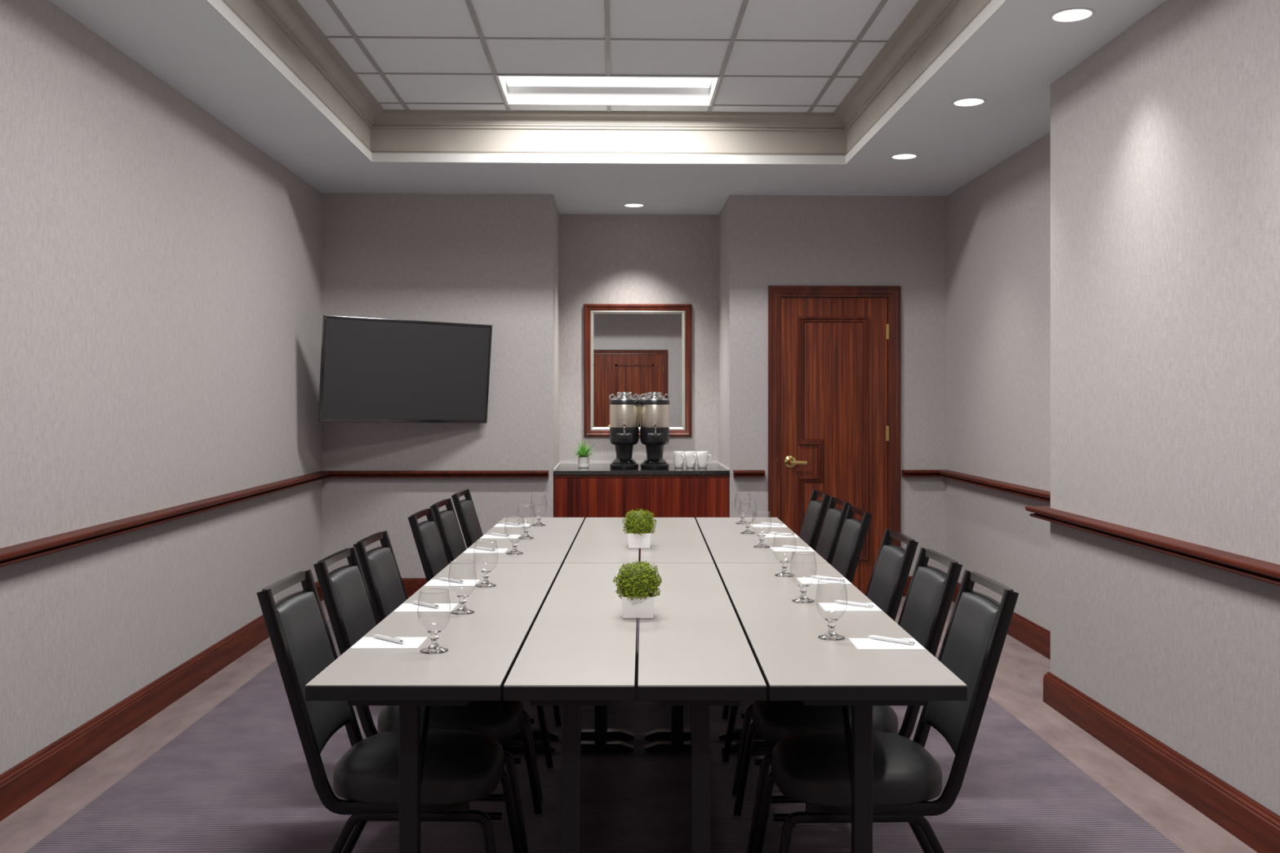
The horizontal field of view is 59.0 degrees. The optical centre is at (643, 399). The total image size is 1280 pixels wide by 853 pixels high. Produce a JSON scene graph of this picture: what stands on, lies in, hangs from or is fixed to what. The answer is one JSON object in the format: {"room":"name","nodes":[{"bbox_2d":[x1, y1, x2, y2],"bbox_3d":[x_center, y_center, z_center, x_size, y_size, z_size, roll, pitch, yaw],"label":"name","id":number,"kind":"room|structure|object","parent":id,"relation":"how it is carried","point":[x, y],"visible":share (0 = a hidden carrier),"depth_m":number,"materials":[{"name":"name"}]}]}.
{"room":"conference room","nodes":[
{"label":"conference room","id":0,"kind":"room"},
{"bbox_2d":[0,0,322,774],"bbox_3d":[-2.212,-0.038,3.795,0.120,2.865,8.540,0,0,-1],"label":"wall","id":1,"kind":"structure","parent":0,"point":[161,272],"depth_m":4.82,"materials":[{"name":"paint"}]},
{"bbox_2d":[0,577,426,821],"bbox_3d":[-1.345,1.324,3.822,1.614,0.140,8.290,0,0,-1],"label":"baseboard","id":2,"kind":"structure","parent":1,"relation":"attached to","point":[26,780],"depth_m":4.66,"materials":[{"name":"brown wood"}]},
{"bbox_2d":[0,470,548,567],"bbox_3d":[-1.358,0.521,3.821,1.588,0.048,8.290,0,0,-1],"label":"trim","id":3,"kind":"structure","parent":1,"relation":"attached to","point":[12,554],"depth_m":5.39,"materials":[{"name":"brown wood"}]},
{"bbox_2d":[48,0,1166,214],"bbox_3d":[0.042,-1.693,4.277,4.652,0.484,9.390,0,0,-1],"label":"ceiling","id":4,"kind":"structure","parent":0,"point":[767,55],"depth_m":5.71,"materials":[{"name":"paint"}]},
{"bbox_2d":[206,0,1007,164],"bbox_3d":[-0.129,-1.629,3.848,3.021,0.251,6.300,0,0,-1],"label":"trim","id":5,"kind":"structure","parent":4,"relation":"attached to","point":[285,27],"depth_m":6.89,"materials":[{"name":"beige paint"}]},
{"bbox_2d":[495,75,720,106],"bbox_3d":[-0.199,-1.801,6.412,1.218,0.108,0.609,0,0,-1],"label":"recessed troffer","id":6,"kind":"object","parent":4,"relation":"attached to","point":[531,90],"visible":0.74,"depth_m":6.62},
{"bbox_2d":[505,75,711,87],"bbox_3d":[-0.199,-1.812,6.439,1.158,0.018,0.170,0,0,-1],"label":"lamp","id":7,"kind":"object","parent":6,"relation":"attached to","point":[523,81],"depth_m":6.42,"materials":[{"name":"white plastic"}]},
{"bbox_2d":[622,203,644,207],"bbox_3d":[-0.073,-1.448,8.431,0.166,0.005,0.166,0,0,-1],"label":"recessed light","id":8,"kind":"object","parent":4,"relation":"in","point":[627,205],"visible":1,"depth_m":8.43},
{"bbox_2d":[889,153,918,159],"bbox_3d":[1.551,-1.448,6.740,0.166,0.005,0.166,0,0,-1],"label":"recessed light","id":9,"kind":"object","parent":4,"relation":"in","point":[900,156],"visible":1,"depth_m":6.74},
{"bbox_2d":[951,97,986,106],"bbox_3d":[1.582,-1.448,5.510,0.166,0.005,0.166,0,0,-1],"label":"recessed light","id":10,"kind":"object","parent":4,"relation":"in","point":[970,101],"visible":1,"depth_m":5.51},
{"bbox_2d":[1048,7,1095,22],"bbox_3d":[1.614,-1.448,4.264,0.166,0.005,0.166,0,0,-1],"label":"recessed light","id":11,"kind":"object","parent":4,"relation":"in","point":[1073,15],"visible":1,"depth_m":4.26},
{"bbox_2d":[0,596,1257,852],"bbox_3d":[0.042,1.424,4.277,4.652,0.060,9.390,0,0,-1],"label":"floor","id":12,"kind":"structure","parent":0,"point":[223,768],"depth_m":3.97,"materials":[{"name":"carpet"}]},
{"bbox_2d":[256,568,523,852],"bbox_3d":[-0.671,0.943,3.102,0.658,0.903,0.394,0,0,1],"label":"banquet chair","id":13,"kind":"object","parent":12,"relation":"on","point":[461,767],"visible":0.8,"depth_m":2.96,"materials":[{"name":"black leather"}]},
{"bbox_2d":[276,591,352,754],"bbox_3d":[-0.906,0.735,3.106,0.134,0.378,0.306,0,0,1],"label":"cushion","id":14,"kind":"object","parent":13,"relation":"on","point":[304,630],"depth_m":3.07,"materials":[{"name":"black leather"}]},
{"bbox_2d":[313,546,542,852],"bbox_3d":[-0.671,0.943,3.607,0.658,0.903,0.394,0,0,1],"label":"banquet chair","id":15,"kind":"object","parent":12,"relation":"on","point":[346,596],"visible":0.48,"depth_m":3.47,"materials":[{"name":"black leather"}]},
{"bbox_2d":[329,565,376,646],"bbox_3d":[-0.906,0.735,3.611,0.134,0.378,0.306,0,0,1],"label":"cushion","id":16,"kind":"object","parent":15,"relation":"on","point":[348,583],"depth_m":3.58,"materials":[{"name":"black leather"}]},
{"bbox_2d":[304,563,561,852],"bbox_3d":[-0.552,1.024,3.562,0.449,0.740,1.941,0,0,0],"label":"folding table","id":17,"kind":"object","parent":12,"relation":"on","point":[483,646],"visible":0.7,"depth_m":2.86,"materials":[{"name":"laminate"}]},
{"bbox_2d":[350,637,427,648],"bbox_3d":[-0.682,0.653,3.038,0.177,0.002,0.136,0,0,0],"label":"notepad","id":18,"kind":"object","parent":17,"relation":"on","point":[365,642],"visible":0.93,"depth_m":3.02,"materials":[{"name":"white paper"}]},
{"bbox_2d":[372,634,404,644],"bbox_3d":[-0.691,0.645,3.059,0.137,0.012,0.011,0,0,41],"label":"pen","id":19,"kind":"object","parent":18,"relation":"on","point":[377,636],"visible":1,"depth_m":3.05,"materials":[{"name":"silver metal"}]},
{"bbox_2d":[393,603,457,612],"bbox_3d":[-0.682,0.653,3.552,0.177,0.002,0.136,0,0,0],"label":"notepad","id":20,"kind":"object","parent":17,"relation":"on","point":[404,607],"visible":0.93,"depth_m":3.53,"materials":[{"name":"white paper"}]},
{"bbox_2d":[411,600,439,608],"bbox_3d":[-0.691,0.645,3.573,0.137,0.012,0.011,0,0,41],"label":"pen","id":21,"kind":"object","parent":20,"relation":"on","point":[430,605],"visible":1,"depth_m":3.56,"materials":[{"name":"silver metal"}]},
{"bbox_2d":[417,588,450,653],"bbox_3d":[-0.545,0.575,2.944,0.086,0.157,0.086,0,0,0],"label":"water goblet","id":22,"kind":"object","parent":17,"relation":"on","point":[433,648],"visible":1,"depth_m":2.93,"materials":[{"name":"clear glass"}]},
{"bbox_2d":[423,579,479,586],"bbox_3d":[-0.682,0.653,4.033,0.177,0.002,0.136,0,0,0],"label":"notepad","id":23,"kind":"object","parent":17,"relation":"on","point":[433,582],"visible":0.93,"depth_m":4.02,"materials":[{"name":"white paper"}]},
{"bbox_2d":[438,577,463,583],"bbox_3d":[-0.691,0.645,4.054,0.137,0.012,0.010,0,0,41],"label":"pen","id":24,"kind":"object","parent":23,"relation":"on","point":[455,580],"visible":1,"depth_m":4.04,"materials":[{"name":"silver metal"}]},
{"bbox_2d":[448,560,476,614],"bbox_3d":[-0.556,0.575,3.474,0.086,0.157,0.086,0,0,-17],"label":"water goblet","id":25,"kind":"object","parent":17,"relation":"on","point":[462,610],"visible":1,"depth_m":3.46,"materials":[{"name":"clear glass"}]},
{"bbox_2d":[473,540,497,587],"bbox_3d":[-0.554,0.575,3.972,0.086,0.157,0.086,0,0,-34],"label":"water goblet","id":26,"kind":"object","parent":17,"relation":"on","point":[485,584],"visible":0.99,"depth_m":3.96,"materials":[{"name":"clear glass"}]},
{"bbox_2d":[430,497,466,564],"bbox_3d":[-0.671,0.943,5.481,0.658,0.903,0.394,0,0,1],"label":"banquet chair","id":27,"kind":"object","parent":12,"relation":"on","point":[446,521],"visible":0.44,"depth_m":5.41,"materials":[{"name":"black leather"}]},
{"bbox_2d":[440,511,465,559],"bbox_3d":[-0.906,0.735,5.486,0.134,0.378,0.306,0,0,1],"label":"cushion","id":28,"kind":"object","parent":27,"relation":"on","point":[448,519],"depth_m":5.45,"materials":[{"name":"black leather"}]},
{"bbox_2d":[353,530,553,806],"bbox_3d":[-0.671,0.943,4.077,0.658,0.903,0.394,0,0,1],"label":"banquet chair","id":29,"kind":"object","parent":12,"relation":"on","point":[380,571],"visible":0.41,"depth_m":4.02,"materials":[{"name":"black leather"}]},
{"bbox_2d":[367,547,406,617],"bbox_3d":[-0.906,0.735,4.081,0.134,0.378,0.306,0,0,1],"label":"cushion","id":30,"kind":"object","parent":29,"relation":"on","point":[382,562],"depth_m":4.05,"materials":[{"name":"black leather"}]},
{"bbox_2d":[451,488,483,548],"bbox_3d":[-0.671,0.943,6.072,0.658,0.903,0.394,0,0,1],"label":"banquet chair","id":31,"kind":"object","parent":12,"relation":"on","point":[465,510],"visible":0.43,"depth_m":5.96,"materials":[{"name":"black leather"}]},
{"bbox_2d":[460,500,482,543],"bbox_3d":[-0.906,0.735,6.076,0.134,0.378,0.306,0,0,1],"label":"cushion","id":32,"kind":"object","parent":31,"relation":"on","point":[467,507],"depth_m":6.03,"materials":[{"name":"black leather"}]},
{"bbox_2d":[408,507,561,729],"bbox_3d":[-0.671,0.943,4.981,0.658,0.903,0.394,0,0,1],"label":"banquet chair","id":33,"kind":"object","parent":12,"relation":"on","point":[426,534],"visible":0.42,"depth_m":4.87,"materials":[{"name":"black leather"}]},
{"bbox_2d":[419,521,448,576],"bbox_3d":[-0.906,0.735,4.986,0.134,0.378,0.306,0,0,1],"label":"cushion","id":34,"kind":"object","parent":33,"relation":"on","point":[429,532],"depth_m":4.96,"materials":[{"name":"black leather"}]},
{"bbox_2d":[451,517,584,742],"bbox_3d":[-0.552,1.024,5.417,0.449,0.740,1.759,0,0,0],"label":"folding table","id":35,"kind":"object","parent":12,"relation":"on","point":[552,543],"visible":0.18,"depth_m":5.13,"materials":[{"name":"laminate"}]},
{"bbox_2d":[462,548,508,553],"bbox_3d":[-0.682,0.653,4.888,0.177,0.002,0.136,0,0,0],"label":"notepad","id":36,"kind":"object","parent":35,"relation":"on","point":[468,550],"visible":0.93,"depth_m":4.87,"materials":[{"name":"white paper"}]},
{"bbox_2d":[473,546,495,551],"bbox_3d":[-0.691,0.645,4.909,0.137,0.012,0.011,0,0,41],"label":"pen","id":37,"kind":"object","parent":36,"relation":"on","point":[477,548],"visible":0.98,"depth_m":4.90,"materials":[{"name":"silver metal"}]},
{"bbox_2d":[480,534,520,538],"bbox_3d":[-0.682,0.653,5.398,0.177,0.002,0.136,0,0,0],"label":"notepad","id":38,"kind":"object","parent":35,"relation":"on","point":[485,536],"visible":0.93,"depth_m":5.39,"materials":[{"name":"white paper"}]},
{"bbox_2d":[489,533,509,536],"bbox_3d":[-0.691,0.645,5.419,0.137,0.012,0.011,0,0,41],"label":"pen","id":39,"kind":"object","parent":38,"relation":"on","point":[493,534],"visible":0.99,"depth_m":5.41,"materials":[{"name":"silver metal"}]},
{"bbox_2d":[493,524,530,527],"bbox_3d":[-0.682,0.653,5.878,0.177,0.002,0.136,0,0,0],"label":"notepad","id":40,"kind":"object","parent":35,"relation":"on","point":[496,525],"visible":0.79,"depth_m":5.84,"materials":[{"name":"white paper"}]},
{"bbox_2d":[502,522,520,525],"bbox_3d":[-0.691,0.645,5.899,0.137,0.012,0.010,0,0,41],"label":"pen","id":41,"kind":"object","parent":40,"relation":"on","point":[508,523],"visible":1,"depth_m":5.89,"materials":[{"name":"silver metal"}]},
{"bbox_2d":[504,515,524,555],"bbox_3d":[-0.548,0.575,4.807,0.086,0.157,0.086,0,0,38],"label":"water goblet","id":42,"kind":"object","parent":35,"relation":"on","point":[514,552],"visible":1,"depth_m":4.80,"materials":[{"name":"clear glass"}]},
{"bbox_2d":[516,504,535,539],"bbox_3d":[-0.555,0.575,5.339,0.086,0.157,0.086,0,0,21],"label":"water goblet","id":43,"kind":"object","parent":35,"relation":"on","point":[526,536],"visible":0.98,"depth_m":5.33,"materials":[{"name":"clear glass"}]},
{"bbox_2d":[530,494,546,526],"bbox_3d":[-0.546,0.575,5.889,0.086,0.157,0.086,0,0,4],"label":"water goblet","id":44,"kind":"object","parent":35,"relation":"on","point":[538,523],"visible":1,"depth_m":5.88,"materials":[{"name":"clear glass"}]},
{"bbox_2d":[502,563,637,852],"bbox_3d":[-0.171,1.024,3.562,0.302,0.740,1.941,0,0,0],"label":"folding table","id":45,"kind":"object","parent":12,"relation":"on","point":[580,650],"visible":0.98,"depth_m":2.88,"materials":[{"name":"laminate"}]},
{"bbox_2d":[612,560,662,618],"bbox_3d":[-0.020,0.569,3.420,0.150,0.169,0.149,0,0,0],"label":"planter","id":46,"kind":"object","parent":45,"relation":"on","point":[637,584],"visible":1,"depth_m":3.37,"materials":[{"name":"white ceramic"}]},
{"bbox_2d":[564,517,639,742],"bbox_3d":[-0.171,1.024,5.417,0.302,0.740,1.759,0,0,0],"label":"folding table","id":47,"kind":"object","parent":12,"relation":"on","point":[598,540],"visible":0.39,"depth_m":4.96,"materials":[{"name":"laminate"}]},
{"bbox_2d":[622,508,657,548],"bbox_3d":[-0.020,0.566,5.012,0.150,0.175,0.146,0,0,29],"label":"planter","id":48,"kind":"object","parent":47,"relation":"on","point":[638,524],"visible":1,"depth_m":4.96,"materials":[{"name":"white ceramic"}]},
{"bbox_2d":[553,475,728,560],"bbox_3d":[-0.026,0.963,8.422,1.239,0.862,0.851,0,0,-1],"label":"base cabinet","id":49,"kind":"object","parent":12,"relation":"on","point":[584,496],"visible":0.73,"depth_m":8.00,"materials":[{"name":"brown wood"}]},
{"bbox_2d":[553,461,729,475],"bbox_3d":[-0.026,0.507,8.419,1.243,0.048,0.864,0,0,-1],"label":"countertop","id":50,"kind":"structure","parent":49,"relation":"on","point":[714,468],"depth_m":8.02,"materials":[{"name":"black stone"}]},
{"bbox_2d":[571,440,598,467],"bbox_3d":[-0.442,0.393,8.362,0.252,0.216,0.264,0,0,-1],"label":"potted grass","id":51,"kind":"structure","parent":50,"relation":"on","point":[584,459],"depth_m":8.33,"materials":[{"name":"plant"}]},
{"bbox_2d":[577,457,589,467],"bbox_3d":[-0.445,0.461,8.360,0.084,0.079,0.084,0,0,-1],"label":"pot","id":52,"kind":"object","parent":51,"relation":"on","point":[583,462],"depth_m":8.32,"materials":[{"name":"white ceramic"}]},
{"bbox_2d":[608,391,639,469],"bbox_3d":[-0.142,0.222,8.253,0.223,0.558,0.272,0,0,-1],"label":"urn","id":53,"kind":"object","parent":50,"relation":"on","point":[624,409],"visible":1,"depth_m":8.20,"materials":[{"name":"black plastic"}]},
{"bbox_2d":[615,431,632,443],"bbox_3d":[-0.140,0.266,8.168,0.124,0.089,0.103,0,0,-1],"label":"tap","id":54,"kind":"object","parent":53,"relation":"on","point":[621,437],"depth_m":8.15,"materials":[{"name":"silver metal"}]},
{"bbox_2d":[639,391,670,469],"bbox_3d":[0.081,0.222,8.253,0.223,0.558,0.272,0,0,-1],"label":"urn","id":55,"kind":"object","parent":50,"relation":"on","point":[654,409],"visible":1,"depth_m":8.20,"materials":[{"name":"black plastic"}]},
{"bbox_2d":[646,431,663,443],"bbox_3d":[0.083,0.266,8.168,0.124,0.089,0.103,0,0,-1],"label":"tap","id":56,"kind":"object","parent":55,"relation":"on","point":[652,437],"depth_m":8.15,"materials":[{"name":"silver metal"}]},
{"bbox_2d":[673,451,684,467],"bbox_3d":[0.267,0.441,8.325,0.105,0.120,0.085,0,0,28],"label":"coffee mug","id":57,"kind":"object","parent":50,"relation":"on","point":[678,456],"visible":1,"depth_m":8.30,"materials":[{"name":"white ceramic"}]},
{"bbox_2d":[684,451,696,467],"bbox_3d":[0.354,0.441,8.325,0.105,0.120,0.085,0,0,28],"label":"coffee mug","id":58,"kind":"object","parent":50,"relation":"on","point":[691,456],"visible":1,"depth_m":8.30,"materials":[{"name":"white ceramic"}]},
{"bbox_2d":[697,451,711,467],"bbox_3d":[0.437,0.441,8.322,0.085,0.120,0.105,0,0,-31],"label":"coffee mug","id":59,"kind":"object","parent":50,"relation":"on","point":[702,456],"visible":1,"depth_m":8.30,"materials":[{"name":"white ceramic"}]},
{"bbox_2d":[640,517,713,742],"bbox_3d":[0.134,1.024,5.417,0.297,0.740,1.759,0,0,0],"label":"folding table","id":60,"kind":"object","parent":12,"relation":"on","point":[673,540],"visible":0.33,"depth_m":5.02,"materials":[{"name":"laminate"}]},
{"bbox_2d":[637,563,767,852],"bbox_3d":[0.134,1.024,3.562,0.297,0.740,1.941,0,0,0],"label":"folding table","id":61,"kind":"object","parent":12,"relation":"on","point":[695,651],"visible":0.96,"depth_m":2.88,"materials":[{"name":"laminate"}]},
{"bbox_2d":[695,517,828,742],"bbox_3d":[0.515,1.024,5.417,0.454,0.740,1.759,0,0,0],"label":"folding table","id":62,"kind":"object","parent":12,"relation":"on","point":[724,541],"visible":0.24,"depth_m":5.13,"materials":[{"name":"laminate"}]},
{"bbox_2d":[734,493,751,524],"bbox_3d":[0.522,0.575,5.977,0.086,0.157,0.086,0,0,4],"label":"water goblet","id":63,"kind":"object","parent":62,"relation":"on","point":[742,514],"visible":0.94,"depth_m":5.97,"materials":[{"name":"clear glass"}]},
{"bbox_2d":[738,500,756,533],"bbox_3d":[0.509,0.575,5.541,0.086,0.157,0.086,0,0,21],"label":"water goblet","id":64,"kind":"object","parent":62,"relation":"on","point":[747,531],"visible":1,"depth_m":5.53,"materials":[{"name":"clear glass"}]},
{"bbox_2d":[751,511,771,548],"bbox_3d":[0.523,0.575,5.023,0.086,0.157,0.086,0,0,38],"label":"water goblet","id":65,"kind":"object","parent":62,"relation":"on","point":[761,544],"visible":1,"depth_m":5.01,"materials":[{"name":"clear glass"}]},
{"bbox_2d":[750,524,787,527],"bbox_3d":[0.648,0.653,5.868,0.177,0.002,0.136,0,0,0],"label":"notepad","id":66,"kind":"object","parent":62,"relation":"on","point":[753,525],"visible":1,"depth_m":5.84,"materials":[{"name":"white paper"}]},
{"bbox_2d":[760,522,782,525],"bbox_3d":[0.665,0.645,5.889,0.137,0.012,0.010,0,0,41],"label":"pen","id":67,"kind":"object","parent":66,"relation":"on","point":[766,523],"visible":1,"depth_m":5.88,"materials":[{"name":"white plastic"}]},
{"bbox_2d":[759,533,799,537],"bbox_3d":[0.648,0.653,5.438,0.177,0.002,0.136,0,0,0],"label":"notepad","id":68,"kind":"object","parent":62,"relation":"on","point":[767,535],"visible":0.71,"depth_m":5.42,"materials":[{"name":"white paper"}]},
{"bbox_2d":[769,532,794,535],"bbox_3d":[0.665,0.645,5.459,0.137,0.012,0.010,0,0,41],"label":"pen","id":69,"kind":"object","parent":68,"relation":"on","point":[789,534],"visible":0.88,"depth_m":5.45,"materials":[{"name":"white plastic"}]},
{"bbox_2d":[770,546,814,551],"bbox_3d":[0.648,0.653,4.938,0.177,0.002,0.136,0,0,0],"label":"notepad","id":70,"kind":"object","parent":62,"relation":"on","point":[774,548],"visible":0.86,"depth_m":4.92,"materials":[{"name":"white paper"}]},
{"bbox_2d":[782,545,808,549],"bbox_3d":[0.665,0.645,4.959,0.137,0.012,0.011,0,0,41],"label":"pen","id":71,"kind":"object","parent":70,"relation":"on","point":[785,546],"visible":1,"depth_m":4.95,"materials":[{"name":"white plastic"}]},
{"bbox_2d":[721,505,872,722],"bbox_3d":[0.661,0.943,5.092,0.658,0.903,0.394,0,0,-2],"label":"banquet chair","id":72,"kind":"object","parent":12,"relation":"on","point":[853,533],"visible":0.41,"depth_m":4.99,"materials":[{"name":"black leather"}]},
{"bbox_2d":[831,519,861,577],"bbox_3d":[0.896,0.735,5.099,0.134,0.378,0.306,0,0,-2],"label":"cushion","id":73,"kind":"object","parent":72,"relation":"on","point":[851,529],"depth_m":5.07,"materials":[{"name":"black leather"}]},
{"bbox_2d":[798,489,831,550],"bbox_3d":[0.636,0.943,6.037,0.658,0.903,0.394,0,0,-2],"label":"banquet chair","id":74,"kind":"object","parent":12,"relation":"on","point":[816,510],"visible":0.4,"depth_m":5.93,"materials":[{"name":"black leather"}]},
{"bbox_2d":[799,500,821,545],"bbox_3d":[0.871,0.735,6.044,0.134,0.378,0.306,0,0,-2],"label":"cushion","id":75,"kind":"object","parent":74,"relation":"on","point":[814,508],"depth_m":6.00,"materials":[{"name":"black leather"}]},
{"bbox_2d":[721,528,918,800],"bbox_3d":[0.631,0.943,4.142,0.658,0.903,0.394,0,0,-2],"label":"banquet chair","id":76,"kind":"object","parent":12,"relation":"on","point":[892,566],"visible":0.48,"depth_m":4.05,"materials":[{"name":"black leather"}]},
{"bbox_2d":[866,545,904,613],"bbox_3d":[0.866,0.735,4.149,0.134,0.378,0.306,0,0,-2],"label":"cushion","id":77,"kind":"object","parent":76,"relation":"on","point":[890,558],"depth_m":4.12,"materials":[{"name":"black leather"}]},
{"bbox_2d":[814,496,851,564],"bbox_3d":[0.661,0.943,5.587,0.658,0.903,0.394,0,0,-2],"label":"banquet chair","id":78,"kind":"object","parent":12,"relation":"on","point":[834,517],"visible":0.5,"depth_m":5.53,"materials":[{"name":"black leather"}]},
{"bbox_2d":[815,508,841,561],"bbox_3d":[0.896,0.735,5.594,0.134,0.378,0.306,0,0,-2],"label":"cushion","id":79,"kind":"object","parent":78,"relation":"on","point":[833,517],"depth_m":5.56,"materials":[{"name":"black leather"}]},
{"bbox_2d":[715,563,967,852],"bbox_3d":[0.515,1.024,3.562,0.454,0.740,1.941,0,0,0],"label":"folding table","id":80,"kind":"object","parent":12,"relation":"on","point":[781,633],"visible":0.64,"depth_m":2.86,"materials":[{"name":"laminate"}]},
{"bbox_2d":[773,532,795,577],"bbox_3d":[0.523,0.575,4.206,0.086,0.157,0.086,0,0,-34],"label":"water goblet","id":81,"kind":"object","parent":80,"relation":"on","point":[784,573],"visible":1,"depth_m":4.20,"materials":[{"name":"clear glass"}]},
{"bbox_2d":[790,551,816,603],"bbox_3d":[0.517,0.575,3.670,0.086,0.157,0.086,0,0,-17],"label":"water goblet","id":82,"kind":"object","parent":80,"relation":"on","point":[802,598],"visible":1,"depth_m":3.66,"materials":[{"name":"clear glass"}]},
{"bbox_2d":[796,577,851,584],"bbox_3d":[0.648,0.653,4.078,0.177,0.002,0.136,0,0,0],"label":"notepad","id":83,"kind":"object","parent":80,"relation":"on","point":[802,580],"visible":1,"depth_m":4.06,"materials":[{"name":"white paper"}]},
{"bbox_2d":[811,575,844,581],"bbox_3d":[0.665,0.645,4.099,0.137,0.012,0.010,0,0,41],"label":"pen","id":84,"kind":"object","parent":83,"relation":"on","point":[813,576],"visible":0.82,"depth_m":4.09,"materials":[{"name":"white plastic"}]},
{"bbox_2d":[815,578,847,640],"bbox_3d":[0.515,0.575,3.106,0.086,0.157,0.086,0,0,0],"label":"water goblet","id":85,"kind":"object","parent":80,"relation":"on","point":[831,635],"visible":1,"depth_m":3.10,"materials":[{"name":"clear glass"}]},
{"bbox_2d":[815,583,847,619],"bbox_3d":[0.515,0.552,3.106,0.086,0.109,0.086,0,0,0],"label":"bowl","id":86,"kind":"object","parent":85,"relation":"on","point":[830,618],"depth_m":3.10,"materials":[{"name":"clear glass"}]},
{"bbox_2d":[817,603,882,611],"bbox_3d":[0.648,0.653,3.565,0.177,0.002,0.136,0,0,0],"label":"notepad","id":87,"kind":"object","parent":80,"relation":"on","point":[826,606],"visible":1,"depth_m":3.55,"materials":[{"name":"white paper"}]},
{"bbox_2d":[835,600,873,607],"bbox_3d":[0.665,0.645,3.586,0.137,0.012,0.010,0,0,41],"label":"pen","id":88,"kind":"object","parent":87,"relation":"on","point":[860,604],"visible":1,"depth_m":3.58,"materials":[{"name":"white plastic"}]},
{"bbox_2d":[848,638,925,649],"bbox_3d":[0.648,0.653,3.025,0.177,0.002,0.136,0,0,0],"label":"notepad","id":89,"kind":"object","parent":80,"relation":"on","point":[860,643],"visible":0.93,"depth_m":3.00,"materials":[{"name":"white paper"}]},
{"bbox_2d":[867,635,914,644],"bbox_3d":[0.665,0.645,3.046,0.137,0.012,0.010,0,0,41],"label":"pen","id":90,"kind":"object","parent":89,"relation":"on","point":[873,637],"visible":1,"depth_m":3.04,"materials":[{"name":"white plastic"}]},
{"bbox_2d":[733,546,962,852],"bbox_3d":[0.631,0.943,3.592,0.658,0.903,0.394,0,0,-2],"label":"banquet chair","id":91,"kind":"object","parent":12,"relation":"on","point":[924,613],"visible":0.58,"depth_m":3.46,"materials":[{"name":"black leather"}]},
{"bbox_2d":[899,566,946,648],"bbox_3d":[0.866,0.735,3.599,0.134,0.378,0.306,0,0,-2],"label":"cushion","id":92,"kind":"object","parent":91,"relation":"on","point":[927,584],"depth_m":3.57,"materials":[{"name":"black leather"}]},
{"bbox_2d":[752,569,1018,852],"bbox_3d":[0.636,0.943,3.092,0.658,0.903,0.394,0,0,-2],"label":"banquet chair","id":93,"kind":"object","parent":12,"relation":"on","point":[810,768],"visible":0.87,"depth_m":2.95,"materials":[{"name":"black leather"}]},
{"bbox_2d":[923,591,999,755],"bbox_3d":[0.871,0.735,3.099,0.134,0.378,0.306,0,0,-2],"label":"cushion","id":94,"kind":"object","parent":93,"relation":"on","point":[973,621],"depth_m":3.06,"materials":[{"name":"black leather"}]},
{"bbox_2d":[322,193,946,577],"bbox_3d":[-0.065,-0.038,8.486,4.412,2.865,0.970,0,0,-1],"label":"wall","id":95,"kind":"structure","parent":0,"point":[522,268],"depth_m":8.02,"materials":[{"name":"paint"}]},
{"bbox_2d":[318,315,492,423],"bbox_3d":[-1.664,-0.189,7.702,1.192,0.706,0.428,0,0,-34],"label":"television","id":96,"kind":"object","parent":95,"relation":"attached to","point":[372,370],"visible":1,"depth_m":7.53,"materials":[{"name":"black plastic"}]},
{"bbox_2d":[583,303,691,436],"bbox_3d":[-0.046,-0.230,8.836,0.842,1.037,0.030,0,0,-1],"label":"wall mirror","id":97,"kind":"object","parent":95,"relation":"attached to","point":[634,348],"visible":0.88,"depth_m":8.84,"materials":[{"name":"brown wood"}]},
{"bbox_2d":[733,470,764,477],"bbox_3d":[0.742,0.521,7.979,0.216,0.048,0.085,0,0,-1],"label":"trim","id":98,"kind":"structure","parent":95,"relation":"attached to","point":[736,473],"depth_m":7.95,"materials":[{"name":"brown wood"}]},
{"bbox_2d":[768,285,900,595],"bbox_3d":[1.350,0.294,8.033,0.941,2.200,0.107,0,0,-1],"label":"door","id":99,"kind":"structure","parent":95,"relation":"in","point":[834,351],"depth_m":8.04,"materials":[{"name":"brown wood"}]},
{"bbox_2d":[946,132,1050,631],"bbox_3d":[2.247,-0.038,6.698,0.120,2.865,2.963,0,0,-1],"label":"wall","id":100,"kind":"structure","parent":0,"point":[998,222],"depth_m":6.94,"materials":[{"name":"paint"}]},
{"bbox_2d":[902,469,1050,502],"bbox_3d":[2.028,0.521,6.682,0.318,0.048,2.742,0,0,-1],"label":"trim","id":101,"kind":"structure","parent":100,"relation":"attached to","point":[1029,492],"depth_m":7.01,"materials":[{"name":"brown wood"}]},
{"bbox_2d":[1050,0,1279,816],"bbox_3d":[2.178,-0.038,2.425,0.475,2.865,5.577,0,0,-1],"label":"wall","id":102,"kind":"structure","parent":0,"point":[1165,139],"depth_m":4.05,"materials":[{"name":"paint"}]},
{"bbox_2d":[902,576,1279,852],"bbox_3d":[2.068,1.324,3.909,0.379,0.140,8.289,0,0,-1],"label":"baseboard","id":103,"kind":"structure","parent":102,"relation":"attached to","point":[1249,821],"depth_m":4.13,"materials":[{"name":"brown wood"}]},
{"bbox_2d":[1025,506,1279,586],"bbox_3d":[2.068,0.521,2.530,0.430,0.048,5.532,0,0,-1],"label":"trim","id":104,"kind":"structure","parent":102,"relation":"attached to","point":[1256,569],"depth_m":3.96,"materials":[{"name":"brown wood"}]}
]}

